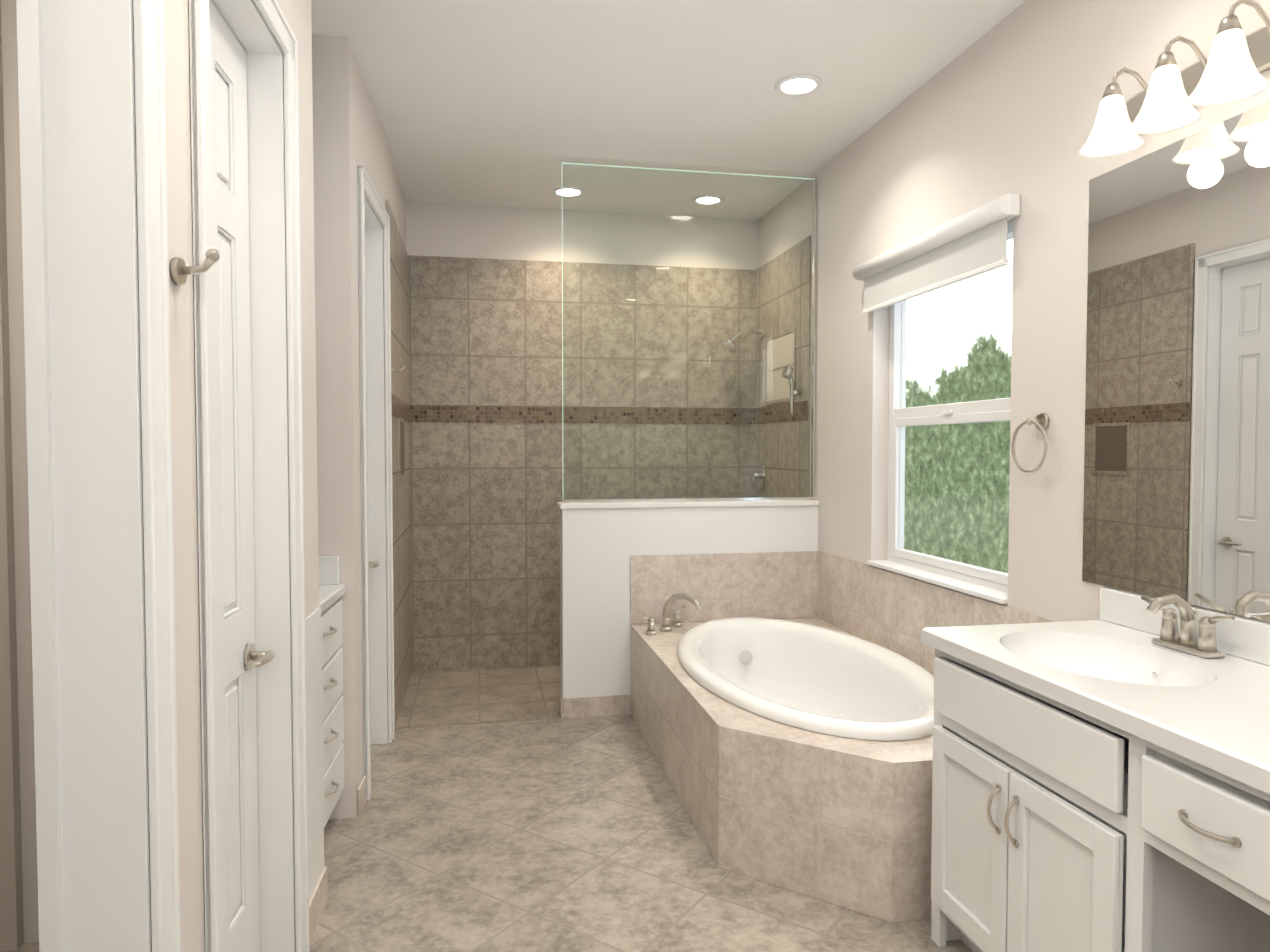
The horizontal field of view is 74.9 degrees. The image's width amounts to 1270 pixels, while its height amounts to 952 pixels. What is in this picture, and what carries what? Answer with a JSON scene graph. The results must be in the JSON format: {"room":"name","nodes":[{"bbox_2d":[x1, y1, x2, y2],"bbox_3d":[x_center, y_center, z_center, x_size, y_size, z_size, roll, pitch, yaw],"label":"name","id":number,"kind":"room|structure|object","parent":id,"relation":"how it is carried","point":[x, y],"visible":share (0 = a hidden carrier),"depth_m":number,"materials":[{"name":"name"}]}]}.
{"room":"bathroom","nodes":[
{"label":"bathroom","id":0,"kind":"room"},
{"bbox_2d":[0,0,23,950],"bbox_3d":[-1.919,-0.124,2.139,0.587,2.740,0.123,0,2,-11],"label":"wall","id":1,"kind":"structure","parent":0,"point":[11,915],"depth_m":2.13,"materials":[{"name":"beige paint"}]},
{"bbox_2d":[1,0,405,951],"bbox_3d":[-1.146,-0.112,1.757,0.796,2.740,6.356,0,2,-11],"label":"wall","id":2,"kind":"structure","parent":0,"point":[341,132],"depth_m":2.21,"materials":[{"name":"paint"}]},
{"bbox_2d":[16,0,180,951],"bbox_3d":[-0.759,0.111,0.961,0.190,2.346,0.674,0,2,-11],"label":"door frame","id":3,"kind":"structure","parent":2,"relation":"attached to","point":[88,307],"depth_m":1.23,"materials":[{"name":"white wood"}]},
{"bbox_2d":[170,248,219,284],"bbox_3d":[-0.726,-0.347,1.376,0.070,0.061,0.044,0,2,-11],"label":"robe hook","id":4,"kind":"object","parent":2,"relation":"attached to","point":[180,271],"visible":0.98,"depth_m":1.37,"materials":[{"name":"silver metal"}]},
{"bbox_2d":[209,0,274,951],"bbox_3d":[-0.889,0.117,1.785,0.116,2.266,0.537,0,2,-11],"label":"door","id":5,"kind":"structure","parent":2,"relation":"in","point":[240,655],"depth_m":1.92,"materials":[{"name":"white wood"}]},
{"bbox_2d":[189,0,309,951],"bbox_3d":[-0.882,0.084,1.784,0.190,2.346,0.674,0,2,-11],"label":"door frame","id":6,"kind":"structure","parent":2,"relation":"attached to","point":[262,31],"depth_m":2.04,"materials":[{"name":"white wood"}]},
{"bbox_2d":[305,607,323,899],"bbox_3d":[-0.889,0.811,2.279,0.014,0.859,0.245,0,2,-11],"label":"trim","id":7,"kind":"structure","parent":2,"relation":"attached to","point":[314,743],"depth_m":2.30,"materials":[{"name":"white wood"}]},
{"bbox_2d":[309,775,366,942],"bbox_3d":[-0.875,1.194,2.219,0.076,0.099,1.764,0,2,-11],"label":"baseboard","id":8,"kind":"structure","parent":2,"relation":"attached to","point":[318,900],"depth_m":2.34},
{"bbox_2d":[357,166,394,799],"bbox_3d":[-1.122,0.031,3.378,0.190,2.346,0.674,0,2,-11],"label":"door frame","id":9,"kind":"structure","parent":2,"relation":"attached to","point":[376,451],"depth_m":3.64,"materials":[{"name":"white wood"}]},
{"bbox_2d":[386,199,413,726],"bbox_3d":[-1.210,-0.041,4.272,0.008,2.426,1.080,0,2,-11],"label":"shower wall tile","id":10,"kind":"structure","parent":2,"relation":"attached to","point":[402,384],"depth_m":4.32,"materials":[{"name":"beige tile"}]},
{"bbox_2d":[391,365,405,373],"bbox_3d":[-1.088,-0.491,3.810,0.064,0.043,0.040,0,2,-11],"label":"hook","id":11,"kind":"object","parent":10,"relation":"attached to","point":[403,367],"visible":0.92,"depth_m":3.81,"materials":[{"name":"silver metal"}]},
{"bbox_2d":[398,417,404,479],"bbox_3d":[-1.209,-0.143,4.298,0.006,0.315,0.300,0,2,-11],"label":"trim","id":12,"kind":"structure","parent":2,"relation":"attached to","point":[401,421],"depth_m":4.28,"materials":[{"name":"brown"}]},
{"bbox_2d":[392,394,411,421],"bbox_3d":[-1.204,-0.344,4.263,0.003,0.100,1.080,0,2,-11],"label":"trim","id":13,"kind":"structure","parent":2,"relation":"attached to","point":[400,408],"depth_m":4.28,"materials":[{"name":"brown tile"}]},
{"bbox_2d":[369,561,378,567],"bbox_3d":[-1.129,0.064,3.379,0.116,2.266,0.537,0,2,-11],"label":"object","id":14,"kind":"structure","parent":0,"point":[372,564],"depth_m":3.55,"materials":[{"name":"silver metal"}]},
{"bbox_2d":[0,714,972,951],"bbox_3d":[-0.458,1.298,2.084,3.860,0.100,6.060,0,2,-11],"label":"floor","id":15,"kind":"structure","parent":0,"point":[566,835],"depth_m":2.62,"materials":[{"name":"tile"}]},
{"bbox_2d":[318,556,344,826],"bbox_3d":[-1.275,0.760,2.623,0.642,0.940,0.569,0,2,-11],"label":"base cabinet","id":16,"kind":"object","parent":15,"relation":"on","point":[331,590],"visible":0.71,"depth_m":2.75,"materials":[{"name":"white wood"}]},
{"bbox_2d":[395,666,560,727],"bbox_3d":[-0.187,1.164,4.572,2.108,0.004,0.974,0,2,-11],"label":"shower floor","id":17,"kind":"structure","parent":15,"relation":"on","point":[442,698],"depth_m":4.39,"materials":[{"name":"tile"}]},
{"bbox_2d":[631,593,933,922],"bbox_3d":[0.636,0.890,3.247,0.988,0.638,1.913,0,2,-11],"label":"tub deck","id":18,"kind":"object","parent":15,"relation":"on","point":[794,754],"visible":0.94,"depth_m":2.58,"materials":[{"name":"tile"}]},
{"bbox_2d":[640,593,702,635],"bbox_3d":[0.146,0.642,3.944,0.287,0.189,0.288,0,2,-11],"label":"faucet","id":19,"kind":"object","parent":18,"relation":"on","point":[675,628],"depth_m":3.92,"materials":[{"name":"silver metal"}]},
{"bbox_2d":[921,640,1269,951],"bbox_3d":[1.227,0.877,1.229,0.578,0.798,2.100,0,2,-11],"label":"bathroom vanity","id":20,"kind":"object","parent":15,"relation":"on","point":[1102,784],"depth_m":1.67,"materials":[{"name":"painted wood"},{"name":"cultured marble"},{"name":"brushed nickel"}]},
{"bbox_2d":[921,620,1269,787],"bbox_3d":[1.237,0.456,1.217,0.558,0.040,2.130,0,2,-11],"label":"countertop","id":21,"kind":"structure","parent":20,"relation":"on","point":[1215,706],"depth_m":1.77,"materials":[{"name":"white stone"}]},
{"bbox_2d":[406,201,756,269],"bbox_3d":[-0.292,-0.221,5.080,2.400,2.740,0.140,0,2,-11],"label":"wall","id":22,"kind":"structure","parent":0,"point":[472,231],"depth_m":4.96,"materials":[{"name":"paint"}]},
{"bbox_2d":[410,255,557,672],"bbox_3d":[-0.277,-0.066,5.011,2.116,2.426,0.008,0,2,-11],"label":"shower wall tile","id":23,"kind":"structure","parent":22,"relation":"attached to","point":[476,547],"depth_m":4.89,"materials":[{"name":"beige tile"}]},
{"bbox_2d":[412,405,751,423],"bbox_3d":[-0.276,-0.368,4.995,2.100,0.100,0.003,0,2,-11],"label":"trim","id":24,"kind":"structure","parent":22,"relation":"attached to","point":[473,413],"depth_m":4.98,"materials":[{"name":"brown tile"}]},
{"bbox_2d":[558,236,810,665],"bbox_3d":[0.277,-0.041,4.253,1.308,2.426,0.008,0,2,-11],"label":"shower wall tile","id":25,"kind":"structure","parent":22,"relation":"attached to","point":[599,301],"depth_m":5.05,"materials":[{"name":"beige tile"}]},
{"bbox_2d":[721,329,800,489],"bbox_3d":[0.701,-0.399,4.779,0.258,0.985,0.740,0,2,-11],"label":"shower head","id":26,"kind":"object","parent":25,"relation":"attached to","point":[760,467],"depth_m":5.02},
{"bbox_2d":[311,0,1025,219],"bbox_3d":[-0.458,-1.540,1.991,3.860,0.100,6.060,0,2,-11],"label":"ceiling","id":27,"kind":"structure","parent":0,"point":[510,103],"depth_m":3.26,"materials":[{"name":"paint"}]},
{"bbox_2d":[552,186,584,197],"bbox_3d":[-0.369,-1.570,4.583,0.184,0.010,0.184,0,2,-11],"label":"recessed light","id":28,"kind":"object","parent":27,"relation":"in","point":[567,191],"visible":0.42,"depth_m":4.57,"materials":[{"name":"white"}]},
{"bbox_2d":[692,195,723,205],"bbox_3d":[0.417,-1.575,4.732,0.184,0.010,0.184,0,2,-11],"label":"recessed light","id":29,"kind":"object","parent":27,"relation":"in","point":[713,200],"depth_m":4.72,"materials":[{"name":"white"}]},
{"bbox_2d":[775,74,822,95],"bbox_3d":[0.639,-1.525,3.238,0.184,0.010,0.184,0,2,-11],"label":"recessed light","id":30,"kind":"object","parent":27,"relation":"in","point":[800,85],"visible":0.98,"depth_m":3.23,"materials":[{"name":"white"}]},
{"bbox_2d":[557,500,818,713],"bbox_3d":[0.279,0.653,4.209,1.330,1.050,0.144,0,2,-11],"label":"wall","id":31,"kind":"structure","parent":0,"point":[601,543],"depth_m":4.08,"materials":[{"name":"white paint"}]},
{"bbox_2d":[559,691,629,718],"bbox_3d":[-0.203,1.131,4.128,0.343,0.099,0.130,0,2,-11],"label":"baseboard","id":32,"kind":"structure","parent":31,"relation":"attached to","point":[595,706],"depth_m":4.06,"materials":[{"name":"beige tile"}]},
{"bbox_2d":[562,162,816,502],"bbox_3d":[0.290,-0.697,4.166,1.308,1.649,0.022,0,2,-11],"label":"trim","id":33,"kind":"structure","parent":31,"relation":"on","point":[812,497],"depth_m":4.27,"materials":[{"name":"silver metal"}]},
{"bbox_2d":[562,164,813,499],"bbox_3d":[0.285,-0.702,4.165,1.298,1.638,0.010,0,2,-11],"label":"glass wall","id":34,"kind":"structure","parent":33,"relation":"in","point":[690,337],"depth_m":4.16,"materials":[{"name":"clear glass"}]},
{"bbox_2d":[631,551,814,623],"bbox_3d":[0.451,0.556,4.170,0.960,0.343,0.010,0,2,-11],"label":"wall tile","id":35,"kind":"structure","parent":31,"relation":"attached to","point":[770,585],"depth_m":4.17,"materials":[{"name":"beige tile"}]},
{"bbox_2d":[757,0,1269,623],"bbox_3d":[1.370,-0.132,2.384,0.140,2.740,6.060,0,2,-11],"label":"wall","id":36,"kind":"structure","parent":0,"point":[1009,102],"depth_m":2.68,"materials":[{"name":"paint"}]},
{"bbox_2d":[765,327,795,404],"bbox_3d":[0.832,-0.621,4.761,0.006,0.400,0.480,0,2,-11],"label":"shower niche","id":37,"kind":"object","parent":36,"relation":"attached to","point":[783,337],"depth_m":4.77,"materials":[{"name":"beige tile"}]},
{"bbox_2d":[752,401,808,423],"bbox_3d":[0.833,-0.361,4.771,0.003,0.100,0.840,0,2,-11],"label":"trim","id":38,"kind":"structure","parent":36,"relation":"attached to","point":[777,413],"depth_m":4.76,"materials":[{"name":"brown tile"}]},
{"bbox_2d":[815,550,1057,673],"bbox_3d":[1.118,0.584,3.329,0.008,0.343,1.913,0,2,-11],"label":"wall tile","id":39,"kind":"structure","parent":36,"relation":"attached to","point":[895,612],"depth_m":3.47,"materials":[{"name":"beige tile"}]},
{"bbox_2d":[868,560,1007,603],"bbox_3d":[1.171,0.400,3.224,0.095,0.019,0.966,0,2,-11],"label":"window sill","id":40,"kind":"structure","parent":36,"relation":"attached to","point":[987,593],"depth_m":3.12,"materials":[{"name":"white wood"}]},
{"bbox_2d":[887,220,1012,592],"bbox_3d":[1.241,-0.240,3.216,0.072,1.296,0.966,0,2,-11],"label":"window","id":41,"kind":"structure","parent":36,"relation":"in","point":[901,416],"depth_m":3.39,"materials":[{"name":"white"}]},
{"bbox_2d":[852,193,1019,313],"bbox_3d":[1.103,-0.812,3.176,0.076,0.222,1.060,0,2,-11],"label":"roller shade","id":42,"kind":"object","parent":41,"relation":"attached to","point":[970,244],"visible":1,"depth_m":3.03,"materials":[{"name":"white"}]},
{"bbox_2d":[1011,413,1048,473],"bbox_3d":[1.233,-0.100,2.557,0.060,0.187,0.166,0,2,-11],"label":"towel ring","id":43,"kind":"object","parent":36,"relation":"attached to","point":[1041,421],"visible":1,"depth_m":2.54,"materials":[{"name":"silver metal"}]},
{"bbox_2d":[1079,0,1269,157],"bbox_3d":[1.267,-0.924,1.931,0.216,0.202,0.600,0,2,-11],"label":"sconce","id":44,"kind":"object","parent":36,"relation":"attached to","point":[1232,66],"visible":1,"depth_m":1.90,"materials":[{"name":"white glass"}]},
{"bbox_2d":[1082,101,1269,621],"bbox_3d":[1.501,-0.234,1.288,0.006,1.145,2.215,0,2,-11],"label":"vanity mirror","id":45,"kind":"object","parent":36,"relation":"attached to","point":[1177,458],"visible":1,"depth_m":2.04,"materials":[{"name":"silver mirror"}]},
{"bbox_2d":[1099,588,1269,663],"bbox_3d":[1.501,0.390,1.265,0.020,0.090,2.130,0,2,-11],"label":"backsplash","id":46,"kind":"structure","parent":36,"relation":"attached to","point":[1248,639],"depth_m":1.94,"materials":[{"name":"white stone"}]},
{"label":"outside","id":47,"kind":"structure","parent":0,"visible":0},
{"bbox_2d":[904,239,1012,572],"bbox_3d":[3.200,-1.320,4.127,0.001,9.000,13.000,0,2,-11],"label":"window glass","id":48,"kind":"object","parent":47,"point":[1003,485],"depth_m":6.83,"materials":[{"name":"clear glass"}]}
]}

